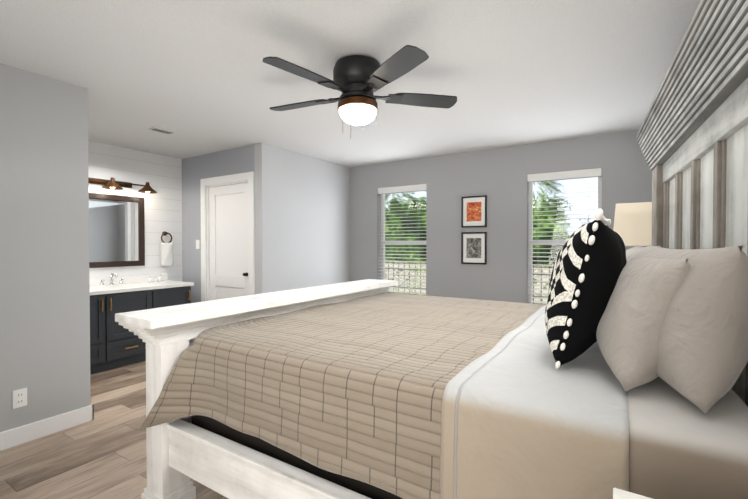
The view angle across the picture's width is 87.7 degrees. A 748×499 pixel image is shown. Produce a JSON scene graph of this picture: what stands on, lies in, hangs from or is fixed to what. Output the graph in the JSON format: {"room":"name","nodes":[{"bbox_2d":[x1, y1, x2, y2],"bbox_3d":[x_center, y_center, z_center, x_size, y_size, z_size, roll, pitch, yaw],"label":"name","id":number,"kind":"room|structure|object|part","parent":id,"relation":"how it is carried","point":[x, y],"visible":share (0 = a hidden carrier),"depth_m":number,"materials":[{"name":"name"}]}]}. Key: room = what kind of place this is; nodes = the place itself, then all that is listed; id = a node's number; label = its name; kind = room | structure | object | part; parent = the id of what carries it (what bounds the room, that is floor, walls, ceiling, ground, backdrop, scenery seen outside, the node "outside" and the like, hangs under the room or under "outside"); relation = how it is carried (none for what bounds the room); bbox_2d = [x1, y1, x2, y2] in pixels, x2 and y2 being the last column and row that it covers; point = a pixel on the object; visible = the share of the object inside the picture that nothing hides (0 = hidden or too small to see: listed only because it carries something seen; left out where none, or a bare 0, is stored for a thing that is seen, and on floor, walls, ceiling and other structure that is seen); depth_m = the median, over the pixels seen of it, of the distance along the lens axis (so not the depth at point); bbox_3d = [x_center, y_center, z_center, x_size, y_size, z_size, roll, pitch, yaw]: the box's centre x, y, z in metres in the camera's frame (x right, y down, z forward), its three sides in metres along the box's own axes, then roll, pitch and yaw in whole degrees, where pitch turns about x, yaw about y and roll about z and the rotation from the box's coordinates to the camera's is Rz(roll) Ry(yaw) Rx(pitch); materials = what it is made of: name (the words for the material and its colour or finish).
{"room":"bedroom","nodes":[
{"label":"bedroom","id":0,"kind":"room"},
{"bbox_2d":[0,63,90,431],"bbox_3d":[-2.735,0.055,1.964,0.120,2.440,2.200,0,1,32],"label":"wall","id":1,"kind":"structure","parent":0,"point":[44,288],"depth_m":2.63,"materials":[{"name":"grey paint"}]},
{"bbox_2d":[12,388,26,408],"bbox_3d":[-2.305,0.968,2.533,0.009,0.116,0.072,0,1,32],"label":"electrical outlet plate","id":2,"kind":"object","parent":1,"relation":"attached to","point":[19,397],"visible":1,"depth_m":2.53,"materials":[{"name":"white plastic"}]},
{"bbox_2d":[0,404,93,450],"bbox_3d":[-2.665,1.218,1.963,0.016,0.115,2.186,0,1,32],"label":"baseboard","id":3,"kind":"structure","parent":1,"relation":"attached to","point":[13,437],"depth_m":2.63,"materials":[{"name":"white wood"}]},
{"bbox_2d":[0,361,228,498],"bbox_3d":[-0.853,1.294,2.818,5.720,0.060,5.870,0,1,32],"label":"floor","id":4,"kind":"structure","parent":0,"point":[102,454],"depth_m":2.40,"materials":[{"name":"laminate"}]},
{"bbox_2d":[90,285,193,373],"bbox_3d":[-2.812,0.844,4.274,0.595,0.800,1.400,0,1,32],"label":"bathroom vanity","id":5,"kind":"object","parent":4,"relation":"on","point":[113,344],"depth_m":4.06,"materials":[{"name":"grey wood"}]},
{"bbox_2d":[89,281,192,292],"bbox_3d":[-2.818,0.425,4.273,0.579,0.038,1.440,0,1,32],"label":"countertop","id":6,"kind":"structure","parent":5,"relation":"on","point":[132,284],"depth_m":4.33,"materials":[{"name":"white stone"}]},
{"bbox_2d":[100,273,123,285],"bbox_3d":[-2.914,0.337,4.356,0.145,0.136,0.240,0,1,32],"label":"faucet","id":7,"kind":"object","parent":6,"relation":"on","point":[111,275],"depth_m":4.37,"materials":[{"name":"silver metal"}]},
{"bbox_2d":[115,0,747,498],"bbox_3d":[0.481,0.237,2.218,2.520,2.070,2.451,0,1,32],"label":"bed","id":8,"kind":"object","parent":4,"relation":"on","point":[363,390],"visible":0.83,"depth_m":1.41,"materials":[{"name":"beige fabric"}]},
{"bbox_3d":[-0.510,0.780,2.713,0.325,0.970,2.212,0,1,32],"label":"footboard","id":9,"kind":"part","parent":8,"relation":"part of","materials":[{"name":"white wood"}]},
{"bbox_2d":[140,292,544,498],"bbox_3d":[0.117,0.613,2.318,1.516,0.433,2.142,0,1,32],"label":"quilt","id":10,"kind":"object","parent":8,"relation":"on","point":[368,392],"depth_m":1.55,"materials":[{"name":"fabric"}]},
{"bbox_2d":[545,208,626,368],"bbox_3d":[0.798,0.129,1.465,0.238,0.531,0.601,16,9,32],"label":"pillow","id":11,"kind":"object","parent":8,"relation":"on","point":[590,263],"visible":0.85,"depth_m":1.25,"materials":[{"name":"black fabric"}]},
{"bbox_2d":[626,253,633,259],"bbox_3d":[1.402,0.192,2.230,0.254,0.390,0.880,23,11,26],"label":"pillow","id":12,"kind":"object","parent":8,"relation":"on","point":[628,255],"depth_m":1.89,"materials":[{"name":"white fabric"}]},
{"bbox_2d":[596,258,690,391],"bbox_3d":[0.971,0.201,1.414,0.269,0.390,0.900,23,12,28],"label":"pillow","id":13,"kind":"object","parent":8,"relation":"on","point":[632,319],"visible":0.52,"depth_m":1.09,"materials":[{"name":"white fabric"}]},
{"bbox_2d":[626,245,661,252],"bbox_3d":[1.474,0.176,2.161,0.266,0.410,0.900,11,6,28],"label":"pillow","id":14,"kind":"object","parent":8,"relation":"on","point":[636,248],"visible":0.08,"depth_m":2.13,"materials":[{"name":"white fabric"}]},
{"bbox_2d":[630,245,747,414],"bbox_3d":[1.016,0.187,1.339,0.310,0.410,0.940,10,5,24],"label":"pillow","id":15,"kind":"object","parent":8,"relation":"on","point":[702,348],"visible":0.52,"depth_m":0.96,"materials":[{"name":"white fabric"}]},
{"bbox_3d":[1.382,0.244,1.653,0.228,2.070,2.431,0,1,29],"label":"headboard","id":16,"kind":"part","parent":8,"relation":"part of","materials":[{"name":"white wood"}]},
{"bbox_2d":[613,488,652,498],"bbox_3d":[0.542,0.886,0.410,0.526,0.820,0.550,0,1,32],"label":"nightstand","id":17,"kind":"object","parent":4,"relation":"on","point":[619,494],"visible":1,"depth_m":0.75,"materials":[{"name":"white wood"}]},
{"bbox_3d":[2.157,0.852,2.992,0.526,0.820,0.560,0,1,32],"label":"nightstand","id":18,"kind":"object","parent":4,"relation":"on","visible":0},
{"bbox_2d":[613,202,651,245],"bbox_3d":[2.071,0.040,3.060,0.340,0.800,0.240,0,1,32],"label":"table lamp","id":19,"kind":"object","parent":18,"relation":"on","point":[632,224],"visible":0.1,"depth_m":2.98,"materials":[{"name":"beige fabric"}]},
{"bbox_2d":[89,273,168,284],"bbox_3d":[-3.054,0.358,4.422,0.020,0.092,1.440,0,1,32],"label":"backsplash","id":20,"kind":"structure","parent":0,"relation":"attached to","point":[162,276],"depth_m":4.59,"materials":[{"name":"white stone"}]},
{"bbox_2d":[88,141,181,280],"bbox_3d":[-3.225,0.024,4.289,0.120,2.440,5.600,0,1,32],"label":"wall","id":21,"kind":"structure","parent":0,"point":[161,175],"depth_m":4.85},
{"bbox_2d":[89,193,144,267],"bbox_3d":[-3.045,-0.213,4.426,0.030,0.830,0.830,0,1,32],"label":"vanity mirror","id":22,"kind":"object","parent":21,"relation":"attached to","point":[116,230],"visible":0.54,"depth_m":4.51,"materials":[{"name":"brown mirror"}]},
{"bbox_2d":[88,177,156,192],"bbox_3d":[-2.944,-0.739,4.361,0.262,0.125,0.964,0,1,32],"label":"sconce","id":23,"kind":"object","parent":21,"relation":"attached to","point":[112,183],"visible":0.52,"depth_m":4.41,"materials":[{"name":"brown metal"}]},
{"bbox_2d":[160,231,173,266],"bbox_3d":[-2.662,-0.008,4.986,0.085,0.450,0.157,0,1,32],"label":"towel ring","id":24,"kind":"object","parent":21,"relation":"attached to","point":[166,255],"visible":1,"depth_m":4.96,"materials":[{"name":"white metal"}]},
{"bbox_2d":[182,144,254,302],"bbox_3d":[-1.933,0.016,4.878,1.430,2.440,0.120,0,1,32],"label":"wall","id":25,"kind":"structure","parent":0,"point":[195,169],"depth_m":5.03,"materials":[{"name":"grey paint"}]},
{"bbox_2d":[196,240,199,248],"bbox_3d":[-2.276,-0.066,5.018,0.072,0.116,0.008,0,1,32],"label":"switch plate","id":26,"kind":"object","parent":25,"relation":"attached to","point":[197,244],"visible":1,"depth_m":5.01,"materials":[{"name":"white plastic"}]},
{"bbox_2d":[200,171,254,301],"bbox_3d":[-1.753,0.173,4.754,0.990,2.130,0.140,0,1,32],"label":"door frame","id":27,"kind":"structure","parent":25,"relation":"attached to","point":[204,189],"depth_m":4.75,"materials":[{"name":"white wood"}]},
{"bbox_2d":[209,183,247,300],"bbox_3d":[-1.769,0.223,4.729,0.774,2.014,0.090,0,1,32],"label":"door","id":28,"kind":"structure","parent":25,"relation":"in","point":[228,218],"depth_m":4.75,"materials":[{"name":"white wood"}]},
{"bbox_2d":[254,143,348,293],"bbox_3d":[-0.864,0.013,5.117,0.120,2.440,1.670,0,1,32],"label":"wall","id":29,"kind":"structure","parent":0,"point":[301,220],"depth_m":4.87,"materials":[{"name":"grey paint"}]},
{"bbox_2d":[0,0,700,167],"bbox_3d":[-0.853,-1.206,2.784,5.720,0.060,5.870,0,1,32],"label":"ceiling","id":30,"kind":"structure","parent":0,"point":[198,77],"depth_m":2.48,"materials":[{"name":"paint"}]},
{"bbox_2d":[149,127,173,133],"bbox_3d":[-2.115,-1.183,3.876,0.100,0.014,0.200,0,1,32],"label":"ceiling vent","id":31,"kind":"object","parent":30,"relation":"in","point":[161,130],"visible":1,"depth_m":3.85,"materials":[{"name":"grey metal"}]},
{"bbox_2d":[262,45,456,127],"bbox_3d":[-0.141,-0.921,2.454,1.256,0.500,1.260,0,1,32],"label":"ceiling fan","id":32,"kind":"object","parent":30,"relation":"attached to","point":[358,81],"visible":1,"depth_m":2.34,"materials":[{"name":"black metal"}]},
{"bbox_2d":[349,130,651,302],"bbox_3d":[0.679,0.012,5.216,5.720,2.440,0.150,0,1,32],"label":"wall","id":33,"kind":"structure","parent":0,"point":[497,177],"depth_m":4.68,"materials":[{"name":"grey paint"}]},
{"bbox_2d":[381,191,425,294],"bbox_3d":[0.401,-0.083,5.373,0.760,1.575,0.160,0,1,32],"label":"window","id":34,"kind":"structure","parent":33,"relation":"in","point":[383,238],"depth_m":5.53,"materials":[{"name":"white plastic"}]},
{"bbox_2d":[378,184,426,293],"bbox_3d":[0.391,-0.104,5.356,0.752,1.528,0.070,0,1,32],"label":"window blinds","id":35,"kind":"object","parent":34,"relation":"attached to","point":[404,189],"visible":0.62,"depth_m":5.33,"materials":[{"name":"white plastic"}]},
{"bbox_2d":[461,195,486,227],"bbox_3d":[1.223,-0.462,4.760,0.310,0.380,0.025,0,1,32],"label":"picture frame","id":36,"kind":"object","parent":33,"relation":"attached to","point":[473,211],"visible":0.94,"depth_m":4.76,"materials":[{"name":"black"}]},
{"bbox_2d":[461,232,486,263],"bbox_3d":[1.223,-0.017,4.765,0.310,0.390,0.025,0,1,32],"label":"picture frame","id":37,"kind":"object","parent":33,"relation":"attached to","point":[473,247],"visible":0.96,"depth_m":4.76,"materials":[{"name":"black"}]},
{"bbox_2d":[528,177,601,303],"bbox_3d":[2.090,-0.068,4.302,0.740,1.575,0.160,0,1,32],"label":"window","id":38,"kind":"structure","parent":33,"relation":"in","point":[531,217],"depth_m":4.47,"materials":[{"name":"white plastic"}]},
{"bbox_2d":[527,168,601,302],"bbox_3d":[2.079,-0.090,4.284,0.732,1.528,0.070,0,1,32],"label":"window blinds","id":39,"kind":"object","parent":38,"relation":"attached to","point":[572,174],"visible":0.62,"depth_m":4.33,"materials":[{"name":"white plastic"}]},
{"label":"outside","id":40,"kind":"structure","parent":0,"visible":0},
{"bbox_2d":[385,177,597,304],"bbox_3d":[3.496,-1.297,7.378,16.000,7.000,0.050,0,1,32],"label":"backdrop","id":41,"kind":"structure","parent":40,"point":[542,202],"depth_m":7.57,"materials":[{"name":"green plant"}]}
]}

